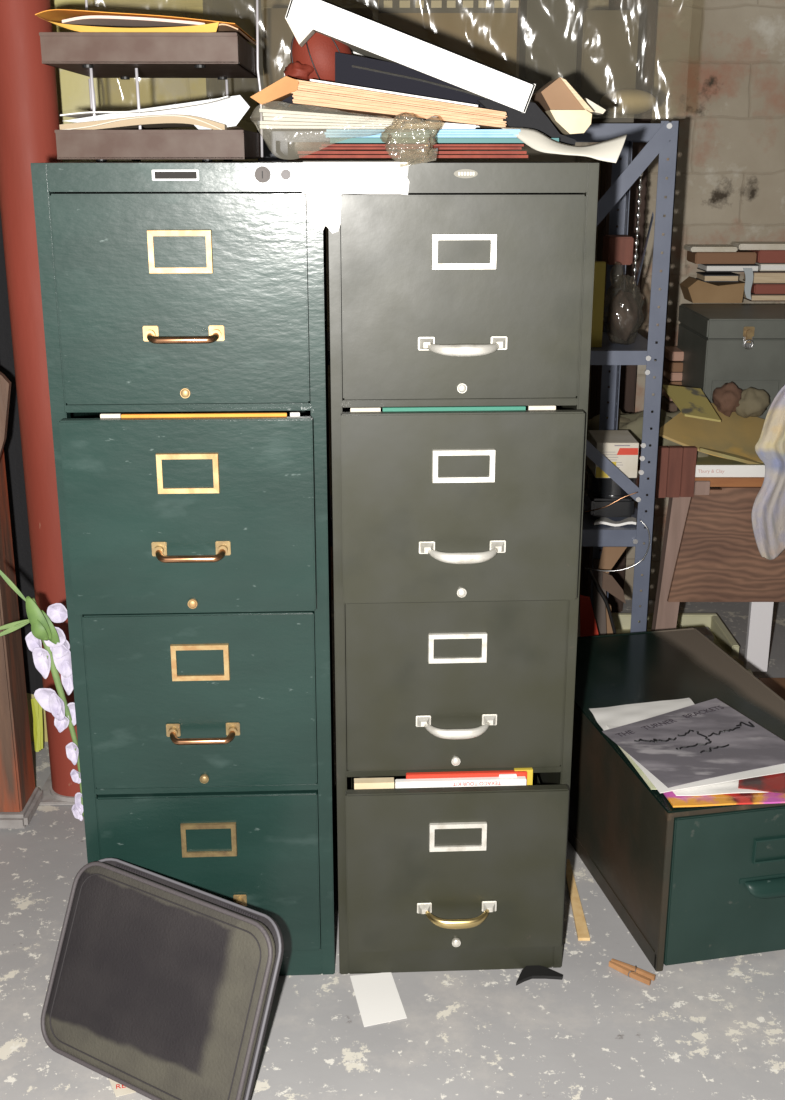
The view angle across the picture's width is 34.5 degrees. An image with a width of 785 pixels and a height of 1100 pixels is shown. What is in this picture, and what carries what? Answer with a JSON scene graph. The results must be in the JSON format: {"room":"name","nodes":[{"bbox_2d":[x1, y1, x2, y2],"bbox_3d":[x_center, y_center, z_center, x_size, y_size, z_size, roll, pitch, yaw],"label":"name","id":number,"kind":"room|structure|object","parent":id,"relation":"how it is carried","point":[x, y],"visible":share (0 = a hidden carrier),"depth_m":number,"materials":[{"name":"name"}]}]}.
{"room":"cluttered storage room","nodes":[
{"label":"cluttered storage room","id":0,"kind":"room"},
{"bbox_2d":[27,0,259,741],"bbox_3d":[-0.990,-0.997,3.141,1.220,2.700,1.110,0,17,0],"label":"wall","id":1,"kind":"structure","parent":0,"point":[111,94],"depth_m":2.58,"materials":[{"name":"paint"}]},
{"bbox_2d":[0,212,42,694],"bbox_3d":[-0.918,-0.411,2.720,0.423,1.574,0.010,0,17,0],"label":"tarp","id":2,"kind":"object","parent":1,"relation":"hanging from","point":[14,469],"visible":0.12,"depth_m":2.80,"materials":[{"name":"plastic"}]},
{"bbox_2d":[0,600,784,1099],"bbox_3d":[0.400,0.845,1.940,4.000,0.100,4.400,0,17,0],"label":"floor","id":3,"kind":"structure","parent":0,"point":[713,1029],"depth_m":2.04,"materials":[{"name":"paint"}]},
{"bbox_2d":[0,448,42,827],"bbox_3d":[-0.856,-0.723,2.281,0.198,2.690,0.135,0,17,0],"label":"wooden post","id":4,"kind":"object","parent":3,"relation":"on","point":[20,798],"visible":1,"depth_m":2.58,"materials":[{"name":"wood"}]},
{"bbox_2d":[0,372,10,457],"bbox_3d":[-0.752,-0.206,2.384,0.079,0.307,0.015,0,17,0],"label":"brace","id":5,"kind":"object","parent":4,"relation":"attached to","point":[5,384],"visible":1,"depth_m":2.36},
{"bbox_2d":[31,698,42,751],"bbox_3d":[-0.809,0.389,2.877,0.027,0.127,0.060,0,17,0],"label":"leaves","id":6,"kind":"object","parent":3,"relation":"on","point":[36,708],"visible":0.82,"depth_m":2.88,"materials":[{"name":"yellow plant"}]},
{"bbox_2d":[0,0,79,804],"bbox_3d":[-0.687,-0.757,2.382,0.170,2.695,0.140,0,17,0],"label":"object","id":7,"kind":"structure","parent":3,"relation":"on","point":[29,112],"depth_m":2.41,"materials":[{"name":"red paint"}]},
{"bbox_2d":[109,1079,135,1096],"bbox_3d":[-0.399,0.793,1.935,0.077,0.001,0.117,-8,19,-25],"label":"paper scrap","id":8,"kind":"object","parent":3,"relation":"on","point":[119,1090],"visible":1,"depth_m":1.89,"materials":[{"name":"beige"}]},
{"bbox_2d":[41,858,283,1099],"bbox_3d":[-0.353,0.662,1.925,0.393,0.283,0.171,10,20,30],"label":"tray","id":9,"kind":"object","parent":3,"relation":"on","point":[161,987],"visible":1,"depth_m":1.90,"materials":[{"name":"black plastic"}]},
{"bbox_2d":[31,161,334,975],"bbox_3d":[-0.313,0.006,2.237,0.402,1.325,0.757,-1,17,-2],"label":"file cabinet","id":10,"kind":"object","parent":3,"relation":"on","point":[196,551],"visible":0.88,"depth_m":1.87,"materials":[{"name":"metal"}]},
{"bbox_2d":[0,570,83,820],"bbox_3d":[-0.585,0.246,2.082,0.132,0.464,0.042,-3,18,-9],"label":"flower","id":11,"kind":"object","parent":10,"relation":"attached to","point":[55,656],"visible":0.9,"depth_m":2.07,"materials":[{"name":"white plant"}]},
{"bbox_2d":[54,68,263,161],"bbox_3d":[-0.373,-0.702,2.054,0.293,0.135,0.365,0,17,-1],"label":"tray","id":12,"kind":"object","parent":10,"relation":"on","point":[100,145],"visible":0.85,"depth_m":1.90,"materials":[{"name":"brown wood"}]},
{"bbox_2d":[39,0,262,156],"bbox_3d":[-0.366,-0.795,2.004,0.296,0.328,0.365,0,17,-1],"label":"tray","id":13,"kind":"object","parent":12,"relation":"on","point":[220,55],"visible":0.9,"depth_m":1.84,"materials":[{"name":"brown wood"}]},
{"bbox_2d":[35,9,255,41],"bbox_3d":[-0.376,-0.814,1.982,0.291,0.034,0.310,0,17,0],"label":"manila envelope","id":14,"kind":"object","parent":13,"relation":"in","point":[56,16],"visible":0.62,"depth_m":1.84,"materials":[{"name":"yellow paper"}]},
{"bbox_2d":[62,15,205,27],"bbox_3d":[-0.379,-0.813,1.972,0.209,0.014,0.260,0,17,0],"label":"paper stack","id":15,"kind":"object","parent":14,"relation":"in","point":[95,20],"visible":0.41,"depth_m":1.87,"materials":[{"name":"beige"}]},
{"bbox_2d":[216,24,255,44],"bbox_3d":[-0.255,-0.808,1.984,0.056,0.010,0.270,0,17,0],"label":"manila folder","id":16,"kind":"object","parent":13,"relation":"on","point":[226,28],"visible":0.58,"depth_m":1.92,"materials":[{"name":"paper"}]},
{"bbox_2d":[59,115,242,129],"bbox_3d":[-0.377,-0.678,2.019,0.249,0.026,0.250,0,17,0],"label":"paper stack","id":17,"kind":"object","parent":12,"relation":"in","point":[150,123],"visible":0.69,"depth_m":1.90,"materials":[{"name":"beige"}]},
{"bbox_2d":[62,115,222,129],"bbox_3d":[-0.374,-0.677,2.016,0.255,0.025,0.260,0,17,0],"label":"paper stack","id":18,"kind":"object","parent":17,"relation":"on","point":[157,115],"visible":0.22,"depth_m":1.89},
{"bbox_2d":[60,96,247,117],"bbox_3d":[-0.371,-0.704,2.015,0.252,0.029,0.270,0,17,0],"label":"paper stack","id":19,"kind":"object","parent":17,"relation":"on","point":[79,114],"visible":0.4,"depth_m":1.89,"materials":[{"name":"white"}]},
{"bbox_2d":[65,95,249,129],"bbox_3d":[-0.360,-0.664,1.920,0.287,0.052,0.001,0,17,0],"label":"paper sheet","id":20,"kind":"object","parent":17,"relation":"on","point":[229,112],"visible":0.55,"depth_m":1.92,"materials":[{"name":"grey"}]},
{"bbox_2d":[121,412,286,417],"bbox_3d":[-0.275,-0.067,1.883,0.240,0.276,0.007,-1,17,-2],"label":"folder","id":21,"kind":"object","parent":10,"relation":"in","point":[173,415],"visible":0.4,"depth_m":1.84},
{"bbox_2d":[350,972,406,1026],"bbox_3d":[-0.024,0.743,2.095,0.072,0.001,0.134,-3,18,-11],"label":"paper slip","id":22,"kind":"object","parent":3,"relation":"on","point":[378,999],"visible":1,"depth_m":2.09,"materials":[{"name":"white"}]},
{"bbox_2d":[328,161,598,973],"bbox_3d":[0.086,0.003,2.245,0.382,1.325,0.776,-1,17,-3],"label":"file cabinet","id":23,"kind":"object","parent":3,"relation":"on","point":[457,535],"visible":0.99,"depth_m":1.89,"materials":[{"name":"metal"}]},
{"bbox_2d":[302,161,408,233],"bbox_3d":[-0.052,-0.507,1.812,0.151,0.097,0.103,0,17,0],"label":"paper sheet","id":24,"kind":"object","parent":23,"relation":"on","point":[325,182],"visible":1,"depth_m":1.76,"materials":[{"name":"white"}]},
{"bbox_2d":[354,777,393,788],"bbox_3d":[-0.029,0.502,2.067,0.064,0.278,0.018,-1,17,-3],"label":"folder","id":25,"kind":"object","parent":23,"relation":"in","point":[359,783],"visible":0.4,"depth_m":2.02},
{"bbox_2d":[298,151,527,157],"bbox_3d":[0.029,-0.603,1.927,0.331,0.010,0.243,0,17,0],"label":"folder","id":26,"kind":"object","parent":23,"relation":"on","point":[299,152],"visible":1,"depth_m":1.81,"materials":[{"name":"paper"}]},
{"bbox_2d":[320,144,523,149],"bbox_3d":[0.042,-0.613,1.923,0.293,0.007,0.234,0,17,0],"label":"folder","id":27,"kind":"object","parent":26,"relation":"on","point":[324,146],"visible":0.96,"depth_m":1.81,"materials":[{"name":"paper"}]},
{"bbox_2d":[330,138,558,143],"bbox_3d":[0.075,-0.625,1.931,0.330,0.007,0.230,0,17,0],"label":"folder","id":28,"kind":"object","parent":27,"relation":"on","point":[332,140],"visible":0.71,"depth_m":1.82,"materials":[{"name":"teal"}]},
{"bbox_2d":[324,129,519,138],"bbox_3d":[0.043,-0.634,1.929,0.281,0.011,0.243,0,17,0],"label":"folder","id":29,"kind":"object","parent":28,"relation":"on","point":[330,133],"visible":0.9,"depth_m":1.81,"materials":[{"name":"paper"}]},
{"bbox_2d":[291,79,506,128],"bbox_3d":[0.009,-0.676,1.926,0.313,0.066,0.227,0,17,0],"label":"stack","id":30,"kind":"object","parent":29,"relation":"on","point":[311,95],"visible":0.92,"depth_m":1.82,"materials":[{"name":"paper"}]},
{"bbox_2d":[283,61,313,80],"bbox_3d":[-0.138,-0.720,1.902,0.051,0.033,0.066,0,17,0],"label":"glove","id":31,"kind":"object","parent":30,"relation":"on","point":[296,70],"visible":0.71,"depth_m":1.88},
{"bbox_2d":[259,109,478,130],"bbox_3d":[-0.033,-0.657,1.932,0.319,0.028,0.226,0,17,0],"label":"paper stack","id":32,"kind":"object","parent":30,"relation":"on","point":[274,120],"visible":0.84,"depth_m":1.83,"materials":[{"name":"white"}]},
{"bbox_2d":[251,76,298,109],"bbox_3d":[-0.169,-0.689,1.906,0.071,0.039,0.200,0,17,0],"label":"envelope","id":33,"kind":"object","parent":32,"relation":"on","point":[269,97],"visible":0.71,"depth_m":1.81,"materials":[{"name":"paper"}]},
{"bbox_2d":[310,79,477,106],"bbox_3d":[0.003,-0.685,1.907,0.241,0.038,0.200,0,17,0],"label":"paper sheet","id":34,"kind":"object","parent":30,"relation":"on","point":[311,80],"visible":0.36,"depth_m":1.81,"materials":[{"name":"white"}]},
{"bbox_2d":[290,32,351,82],"bbox_3d":[-0.107,-0.745,1.920,0.096,0.115,0.092,-2,18,-7],"label":"basketball","id":35,"kind":"object","parent":34,"relation":"on","point":[318,52],"visible":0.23,"depth_m":1.88,"materials":[{"name":"rubber"}]},
{"bbox_2d":[285,0,535,112],"bbox_3d":[0.027,-0.739,1.891,0.358,0.166,0.190,0,17,0],"label":"carton","id":36,"kind":"object","parent":30,"relation":"on","point":[366,37],"visible":0.86,"depth_m":1.80,"materials":[{"name":"white paper"}]},
{"bbox_2d":[313,29,485,97],"bbox_3d":[0.039,-0.734,1.892,0.332,0.034,0.182,19,16,-6],"label":"binder","id":37,"kind":"object","parent":36,"relation":"on","point":[397,46],"depth_m":1.80,"materials":[{"name":"plastic"}]},
{"bbox_2d":[335,52,487,107],"bbox_3d":[0.052,-0.721,1.961,0.275,0.083,0.207,0,17,0],"label":"binder","id":38,"kind":"object","parent":30,"relation":"on","point":[352,70],"visible":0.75,"depth_m":1.87,"materials":[{"name":"black plastic"}]},
{"bbox_2d":[477,99,575,145],"bbox_3d":[0.198,-0.650,1.934,0.146,0.072,0.160,0,17,0],"label":"cloth","id":39,"kind":"object","parent":30,"relation":"on","point":[534,118],"visible":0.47,"depth_m":1.86,"materials":[{"name":"black"}]},
{"bbox_2d":[543,110,591,134],"bbox_3d":[0.263,-0.656,1.943,0.062,0.034,0.160,0,17,0],"label":"card","id":40,"kind":"object","parent":39,"relation":"on","point":[566,122],"visible":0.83,"depth_m":1.87,"materials":[{"name":"paper"}]},
{"bbox_2d":[531,77,593,112],"bbox_3d":[0.261,-0.701,1.952,0.080,0.049,0.155,0,17,0],"label":"paperback","id":41,"kind":"object","parent":40,"relation":"on","point":[557,94],"visible":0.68,"depth_m":1.89,"materials":[{"name":"paper"}]},
{"bbox_2d":[382,406,525,411],"bbox_3d":[0.090,-0.074,1.892,0.210,0.284,0.008,-1,17,-3],"label":"folder","id":42,"kind":"object","parent":23,"relation":"in","point":[445,408],"visible":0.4,"depth_m":1.85,"materials":[{"name":"teal"}]},
{"bbox_2d":[395,770,526,787],"bbox_3d":[0.111,0.478,2.070,0.214,0.244,0.023,-1,17,-3],"label":"folder","id":43,"kind":"object","parent":23,"relation":"in","point":[459,778],"visible":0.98,"depth_m":2.03,"materials":[{"name":"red paper"}]},
{"bbox_2d":[500,127,626,162],"bbox_3d":[0.240,-0.578,1.800,0.183,0.050,0.031,5,18,15],"label":"paper sheet","id":44,"kind":"object","parent":23,"relation":"on","point":[609,150],"visible":1,"depth_m":1.79,"materials":[{"name":"beige"}]},
{"bbox_2d":[257,121,679,632],"bbox_3d":[0.155,-0.261,2.960,0.874,1.403,0.318,0,17,0],"label":"shelving unit","id":45,"kind":"object","parent":3,"relation":"on","point":[662,137],"visible":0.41,"depth_m":2.78,"materials":[{"name":"blue metal"}]},
{"bbox_2d":[262,8,372,116],"bbox_3d":[-0.160,-1.057,2.776,0.233,0.234,0.130,0,17,0],"label":"storage box","id":46,"kind":"object","parent":45,"relation":"on","point":[278,35],"visible":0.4,"depth_m":2.70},
{"bbox_2d":[378,0,518,117],"bbox_3d":[0.117,-1.109,2.733,0.294,0.359,0.162,0,17,0],"label":"plastic bag","id":47,"kind":"object","parent":45,"relation":"on","point":[483,31],"visible":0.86,"depth_m":2.65,"materials":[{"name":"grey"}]},
{"bbox_2d":[519,0,578,102],"bbox_3d":[0.338,-1.079,2.759,0.109,0.286,0.150,0,17,0],"label":"plastic bag","id":48,"kind":"object","parent":45,"relation":"on","point":[548,28],"visible":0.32,"depth_m":2.68,"materials":[{"name":"plastic"}]},
{"bbox_2d":[591,261,605,346],"bbox_3d":[0.432,-0.539,2.776,0.061,0.185,0.020,0,17,0],"label":"board","id":49,"kind":"object","parent":45,"relation":"on","point":[600,266],"visible":0.4,"depth_m":2.77,"materials":[{"name":"yellow"}]},
{"bbox_2d":[587,567,616,633],"bbox_3d":[0.516,0.194,3.078,0.101,0.320,0.008,0,17,0],"label":"power cord","id":50,"kind":"object","parent":45,"relation":"hanging from","point":[588,570],"visible":0.7,"depth_m":3.05,"materials":[{"name":"black rubber"}]},
{"bbox_2d":[575,10,639,122],"bbox_3d":[0.466,-1.056,2.777,0.119,0.230,0.130,0,17,0],"label":"plastic bag","id":51,"kind":"object","parent":45,"relation":"on","point":[607,40],"visible":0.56,"depth_m":2.71,"materials":[{"name":"plastic"}]},
{"bbox_2d":[584,488,633,516],"bbox_3d":[0.507,-0.114,2.966,0.098,0.044,0.130,0,17,0],"label":"case","id":52,"kind":"object","parent":45,"relation":"on","point":[624,507],"visible":0.77,"depth_m":2.90,"materials":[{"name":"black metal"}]},
{"bbox_2d":[586,468,639,497],"bbox_3d":[0.515,-0.159,2.952,0.124,0.048,0.124,0,17,0],"label":"spool","id":53,"kind":"object","parent":52,"relation":"on","point":[599,487],"visible":0.59,"depth_m":2.91,"materials":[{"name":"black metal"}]},
{"bbox_2d":[586,430,638,477],"bbox_3d":[0.510,-0.224,2.936,0.095,0.082,0.141,0,17,0],"label":"carton","id":54,"kind":"object","parent":53,"relation":"on","point":[619,447],"visible":0.7,"depth_m":2.87,"materials":[{"name":"cardboard"}]},
{"bbox_2d":[603,445,629,467],"bbox_3d":[0.506,-0.212,2.867,0.063,0.053,0.001,0,17,0],"label":"print","id":55,"kind":"object","parent":54,"relation":"on","point":[618,455],"depth_m":2.87,"materials":[{"name":"grey"}]},
{"bbox_2d":[598,547,626,573],"bbox_3d":[0.539,0.025,3.101,0.068,0.070,0.004,0,17,0],"label":"cardboard sheet","id":56,"kind":"object","parent":45,"relation":"attached to","point":[609,557],"visible":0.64,"depth_m":3.10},
{"bbox_2d":[602,572,625,603],"bbox_3d":[0.545,0.093,3.101,0.061,0.083,0.004,0,17,0],"label":"cardboard sheet","id":57,"kind":"object","parent":45,"relation":"in","point":[609,583],"visible":0.94,"depth_m":3.10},
{"bbox_2d":[594,517,635,526],"bbox_3d":[0.521,-0.069,2.951,0.094,0.031,0.146,3,18,10],"label":"paper stack","id":58,"kind":"object","parent":45,"relation":"on","point":[603,520],"visible":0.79,"depth_m":2.90,"materials":[{"name":"white"}]},
{"bbox_2d":[602,235,633,264],"bbox_3d":[0.517,-0.689,2.899,0.056,0.062,0.085,0,17,0],"label":"block","id":59,"kind":"object","parent":45,"relation":"on","point":[616,248],"visible":0.95,"depth_m":2.86,"materials":[{"name":"red wood"}]},
{"bbox_2d":[603,262,643,344],"bbox_3d":[0.514,-0.553,2.824,0.092,0.180,0.120,-7,19,-21],"label":"wrapped bundle","id":60,"kind":"object","parent":45,"relation":"on","point":[622,317],"visible":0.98,"depth_m":2.80,"materials":[{"name":"plastic"}]},
{"bbox_2d":[600,89,655,114],"bbox_3d":[0.503,-0.957,2.697,0.120,0.052,0.100,0,17,0],"label":"roll","id":61,"kind":"object","parent":45,"relation":"on","point":[624,101],"visible":0.99,"depth_m":2.66,"materials":[{"name":"beige fabric"}]},
{"bbox_2d":[631,148,642,298],"bbox_3d":[0.551,-0.694,2.853,0.010,0.408,0.010,-16,24,-42],"label":"chain","id":62,"kind":"object","parent":45,"relation":"hanging from","point":[637,228],"visible":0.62,"depth_m":2.84,"materials":[{"name":"silver metal"}]},
{"bbox_2d":[516,965,562,985],"bbox_3d":[0.245,0.721,2.156,0.085,0.006,0.048,-3,18,-11],"label":"wedge","id":63,"kind":"object","parent":3,"relation":"on","point":[533,971],"visible":1,"depth_m":2.15,"materials":[{"name":"black"}]},
{"bbox_2d":[566,859,589,940],"bbox_3d":[0.341,0.653,2.373,0.021,0.006,0.264,0,17,0],"label":"wood strip","id":64,"kind":"object","parent":3,"relation":"on","point":[579,919],"visible":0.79,"depth_m":2.34,"materials":[{"name":"brown wood"}]},
{"bbox_2d":[580,595,598,636],"bbox_3d":[0.488,0.301,3.074,0.082,0.404,0.008,0,17,0],"label":"panel","id":65,"kind":"object","parent":3,"relation":"on","point":[588,627],"visible":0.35,"depth_m":3.03,"materials":[{"name":"red plastic"}]},
{"bbox_2d":[593,559,606,634],"bbox_3d":[0.547,0.283,3.206,0.099,0.546,0.012,0,17,0],"label":"wood board","id":66,"kind":"object","parent":3,"relation":"on","point":[599,611],"visible":0.29,"depth_m":3.15,"materials":[{"name":"brown"}]},
{"bbox_2d":[581,0,657,611],"bbox_3d":[0.647,-0.970,3.558,0.114,2.400,0.110,0,17,0],"label":"plastic sheet","id":67,"kind":"object","parent":3,"relation":"on","point":[647,9],"visible":0.35,"depth_m":3.53,"materials":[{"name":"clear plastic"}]},
{"bbox_2d":[609,959,654,984],"bbox_3d":[0.407,0.719,2.156,0.080,0.014,0.026,13,22,36],"label":"clothespin","id":68,"kind":"object","parent":3,"relation":"on","point":[643,976],"visible":1,"depth_m":2.15,"materials":[{"name":"brown wood"}]},
{"bbox_2d":[612,613,738,657],"bbox_3d":[0.785,0.249,3.587,0.330,0.055,0.260,0,17,0],"label":"tray","id":69,"kind":"object","parent":3,"relation":"on","point":[710,625],"visible":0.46,"depth_m":3.69,"materials":[{"name":"beige plastic"}]},
{"bbox_2d":[568,628,784,971],"bbox_3d":[0.573,0.453,2.508,0.406,0.309,0.799,-4,18,-11],"label":"filing cabinet","id":70,"kind":"object","parent":3,"relation":"on","point":[688,884],"visible":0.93,"depth_m":2.23,"materials":[{"name":"metal"}]},
{"bbox_2d":[619,746,656,789],"bbox_3d":[0.446,0.364,2.254,0.108,0.002,0.275,0,17,0],"label":"paper sheet","id":71,"kind":"object","parent":70,"relation":"on","point":[645,778],"visible":0.21,"depth_m":2.19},
{"bbox_2d":[589,698,693,729],"bbox_3d":[0.486,0.314,2.392,0.224,0.005,0.114,-4,18,-13],"label":"paper sheet","id":72,"kind":"object","parent":70,"relation":"on","point":[620,715],"visible":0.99,"depth_m":2.41,"materials":[{"name":"white"}]},
{"bbox_2d":[606,725,784,792],"bbox_3d":[0.566,0.364,2.221,0.337,0.004,0.262,0,17,0],"label":"paper sheet","id":73,"kind":"object","parent":70,"relation":"on","point":[775,769],"visible":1,"depth_m":2.15,"materials":[{"name":"white"}]},
{"bbox_2d":[602,698,784,787],"bbox_3d":[0.543,0.344,2.272,0.303,0.007,0.266,-8,19,-23],"label":"poster","id":74,"kind":"object","parent":73,"relation":"on","point":[708,739],"visible":1,"depth_m":2.26,"materials":[{"name":"grey paper"}]},
{"bbox_2d":[663,791,784,806],"bbox_3d":[0.582,0.403,2.141,0.256,0.004,0.121,-2,17,-7],"label":"magazine","id":75,"kind":"object","parent":70,"relation":"on","point":[767,797],"visible":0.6,"depth_m":2.10,"materials":[{"name":"paper"}]},
{"bbox_2d":[672,780,764,795],"bbox_3d":[0.593,0.398,2.141,0.250,0.004,0.076,-3,18,-10],"label":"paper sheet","id":76,"kind":"object","parent":75,"relation":"on","point":[729,787],"visible":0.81,"depth_m":2.12,"materials":[{"name":"white paper"}]},
{"bbox_2d":[738,772,784,793],"bbox_3d":[0.648,0.391,2.154,0.114,0.003,0.092,4,18,14],"label":"magazine","id":77,"kind":"object","parent":76,"relation":"on","point":[774,783],"visible":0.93,"depth_m":2.14,"materials":[{"name":"paper"}]},
{"bbox_2d":[637,446,784,671],"bbox_3d":[1.200,-0.022,3.440,1.200,0.660,0.620,0,17,0],"label":"wooden desk","id":78,"kind":"object","parent":3,"relation":"on","point":[710,552],"visible":0.71,"depth_m":3.14,"materials":[{"name":"orange wood"}]},
{"bbox_2d":[617,409,708,462],"bbox_3d":[0.694,-0.297,3.250,0.358,0.133,0.228,0,17,0],"label":"rag","id":79,"kind":"object","parent":78,"relation":"on","point":[635,426],"visible":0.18,"depth_m":3.19,"materials":[{"name":"fabric"}]},
{"bbox_2d":[586,408,629,438],"bbox_3d":[0.573,-0.307,3.306,0.156,0.120,0.150,0,17,0],"label":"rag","id":80,"kind":"object","parent":79,"relation":"on","point":[592,424],"visible":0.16,"depth_m":3.27,"materials":[{"name":"brown"}]},
{"bbox_2d":[661,396,676,412],"bbox_3d":[0.779,-0.382,3.590,0.030,0.092,0.120,0,17,0],"label":"storage box","id":81,"kind":"object","parent":78,"relation":"on","point":[669,406],"visible":0.21,"depth_m":3.52,"materials":[{"name":"cardboard"}]},
{"bbox_2d":[662,388,671,400],"bbox_3d":[0.797,-0.446,3.585,0.046,0.025,0.110,0,17,0],"label":"book","id":82,"kind":"object","parent":81,"relation":"on","point":[664,393],"visible":0.19,"depth_m":3.58,"materials":[{"name":"beige paper"}]},
{"bbox_2d":[663,376,681,386],"bbox_3d":[0.795,-0.473,3.577,0.046,0.025,0.110,0,17,0],"label":"book","id":83,"kind":"object","parent":82,"relation":"on","point":[666,381],"visible":0.31,"depth_m":3.53,"materials":[{"name":"paper"}]},
{"bbox_2d":[663,368,681,380],"bbox_3d":[0.793,-0.498,3.569,0.046,0.022,0.110,0,17,0],"label":"book","id":84,"kind":"object","parent":83,"relation":"on","point":[671,376],"visible":0.61,"depth_m":3.52,"materials":[{"name":"beige paper"}]},
{"bbox_2d":[664,357,682,371],"bbox_3d":[0.792,-0.523,3.561,0.046,0.025,0.110,0,17,0],"label":"book","id":85,"kind":"object","parent":84,"relation":"on","point":[671,366],"visible":0.69,"depth_m":3.51,"materials":[{"name":"paper"}]},
{"bbox_2d":[664,346,683,360],"bbox_3d":[0.790,-0.552,3.552,0.045,0.025,0.110,0,17,0],"label":"book","id":86,"kind":"object","parent":85,"relation":"on","point":[672,353],"visible":0.84,"depth_m":3.50,"materials":[{"name":"beige paper"}]},
{"bbox_2d":[695,455,764,476],"bbox_3d":[0.829,-0.215,3.162,0.208,0.030,0.154,0,17,0],"label":"book","id":87,"kind":"object","parent":78,"relation":"on","point":[710,466],"visible":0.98,"depth_m":3.09,"materials":[{"name":"white paper"}]},
{"bbox_2d":[699,447,761,463],"bbox_3d":[0.870,-0.251,3.180,0.236,0.053,0.180,0,17,0],"label":"newspaper","id":88,"kind":"object","parent":87,"relation":"on","point":[731,456],"visible":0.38,"depth_m":3.10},
{"bbox_2d":[659,403,764,462],"bbox_3d":[0.811,-0.299,3.175,0.339,0.131,0.180,0,17,0],"label":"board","id":89,"kind":"object","parent":88,"relation":"on","point":[736,434],"visible":0.69,"depth_m":3.15,"materials":[{"name":"cardboard"}]},
{"bbox_2d":[662,385,720,421],"bbox_3d":[0.747,-0.368,3.164,0.099,0.069,0.156,-3,18,-8],"label":"board","id":90,"kind":"object","parent":89,"relation":"on","point":[692,402],"visible":1,"depth_m":3.16,"materials":[{"name":"wood"}]},
{"bbox_2d":[712,381,741,416],"bbox_3d":[0.854,-0.386,3.224,0.074,0.090,0.083,4,18,14],"label":"rag","id":91,"kind":"object","parent":89,"relation":"on","point":[726,398],"visible":0.99,"depth_m":3.19,"materials":[{"name":"brown"}]},
{"bbox_2d":[736,387,769,417],"bbox_3d":[0.910,-0.376,3.213,0.091,0.080,0.087,0,17,0],"label":"rag","id":92,"kind":"object","parent":89,"relation":"on","point":[753,402],"visible":0.97,"depth_m":3.19,"materials":[{"name":"brown"}]},
{"bbox_2d":[677,304,784,418],"bbox_3d":[1.037,-0.469,3.430,0.464,0.354,0.357,0,17,0],"label":"chest","id":93,"kind":"object","parent":78,"relation":"on","point":[743,345],"visible":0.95,"depth_m":3.26,"materials":[{"name":"grey paint"}]},
{"bbox_2d":[680,277,744,302],"bbox_3d":[0.908,-0.742,3.598,0.159,0.064,0.110,0,17,0],"label":"paper bag","id":94,"kind":"object","parent":93,"relation":"on","point":[694,290],"visible":0.9,"depth_m":3.55,"materials":[{"name":"paper"}]},
{"bbox_2d":[696,272,738,281],"bbox_3d":[0.923,-0.777,3.592,0.097,0.019,0.100,0,17,0],"label":"book","id":95,"kind":"object","parent":94,"relation":"on","point":[703,276],"visible":0.98,"depth_m":3.55,"materials":[{"name":"beige paper"}]},
{"bbox_2d":[697,264,758,299],"bbox_3d":[0.949,-0.765,3.587,0.146,0.096,0.116,0,17,0],"label":"book","id":96,"kind":"object","parent":95,"relation":"on","point":[704,267],"depth_m":3.53,"materials":[{"name":"white paper"}]},
{"bbox_2d":[687,250,756,263],"bbox_3d":[0.930,-0.830,3.575,0.170,0.031,0.110,0,17,0],"label":"book","id":97,"kind":"object","parent":96,"relation":"on","point":[740,256],"visible":0.86,"depth_m":3.52,"materials":[{"name":"brown paper"}]},
{"bbox_2d":[683,245,737,251],"bbox_3d":[0.895,-0.850,3.558,0.130,0.014,0.100,0,17,0],"label":"magazine","id":98,"kind":"object","parent":97,"relation":"on","point":[693,248],"visible":1,"depth_m":3.51,"materials":[{"name":"white paper"}]},
{"bbox_2d":[730,242,784,249],"bbox_3d":[1.053,-0.861,3.576,0.169,0.016,0.100,0,17,0],"label":"paper stack","id":99,"kind":"object","parent":97,"relation":"on","point":[740,245],"visible":0.84,"depth_m":3.53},
{"bbox_2d":[743,291,784,300],"bbox_3d":[1.085,-0.725,3.603,0.153,0.019,0.110,0,17,0],"label":"book","id":100,"kind":"object","parent":93,"relation":"on","point":[754,297],"visible":0.55,"depth_m":3.55,"materials":[{"name":"cardboard"}]},
{"bbox_2d":[751,284,784,293],"bbox_3d":[1.087,-0.748,3.596,0.144,0.026,0.110,0,17,0],"label":"book","id":101,"kind":"object","parent":100,"relation":"on","point":[756,288],"visible":0.54,"depth_m":3.54,"materials":[{"name":"paper"}]},
{"bbox_2d":[743,270,784,283],"bbox_3d":[1.083,-0.777,3.586,0.145,0.033,0.110,0,17,0],"label":"book","id":102,"kind":"object","parent":101,"relation":"on","point":[760,277],"visible":0.66,"depth_m":3.54,"materials":[{"name":"paper"}]},
{"bbox_2d":[755,262,784,270],"bbox_3d":[1.091,-0.807,3.587,0.124,0.019,0.110,0,17,0],"label":"book","id":103,"kind":"object","parent":102,"relation":"on","point":[762,266],"visible":0.55,"depth_m":3.54,"materials":[{"name":"white paper"}]},
{"bbox_2d":[749,250,784,262],"bbox_3d":[1.086,-0.835,3.579,0.128,0.034,0.110,0,17,0],"label":"book","id":104,"kind":"object","parent":103,"relation":"on","point":[763,256],"visible":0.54,"depth_m":3.53,"materials":[{"name":"paper"}]},
{"bbox_2d":[751,384,784,559],"bbox_3d":[0.994,-0.203,3.048,0.259,0.466,0.120,-2,17,-5],"label":"towel","id":105,"kind":"object","parent":78,"relation":"hanging from","point":[768,509],"visible":1,"depth_m":3.04,"materials":[{"name":"fabric"}]},
{"bbox_2d":[758,678,784,699],"bbox_3d":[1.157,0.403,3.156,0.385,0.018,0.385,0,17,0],"label":"cardboard box","id":106,"kind":"object","parent":3,"relation":"on","point":[777,685],"visible":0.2,"depth_m":3.29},
{"bbox_2d":[261,0,784,599],"bbox_3d":[1.020,-1.147,3.623,2.760,2.700,0.100,0,17,0],"label":"wall","id":107,"kind":"structure","parent":0,"point":[719,65],"depth_m":3.57,"materials":[{"name":"paint"}]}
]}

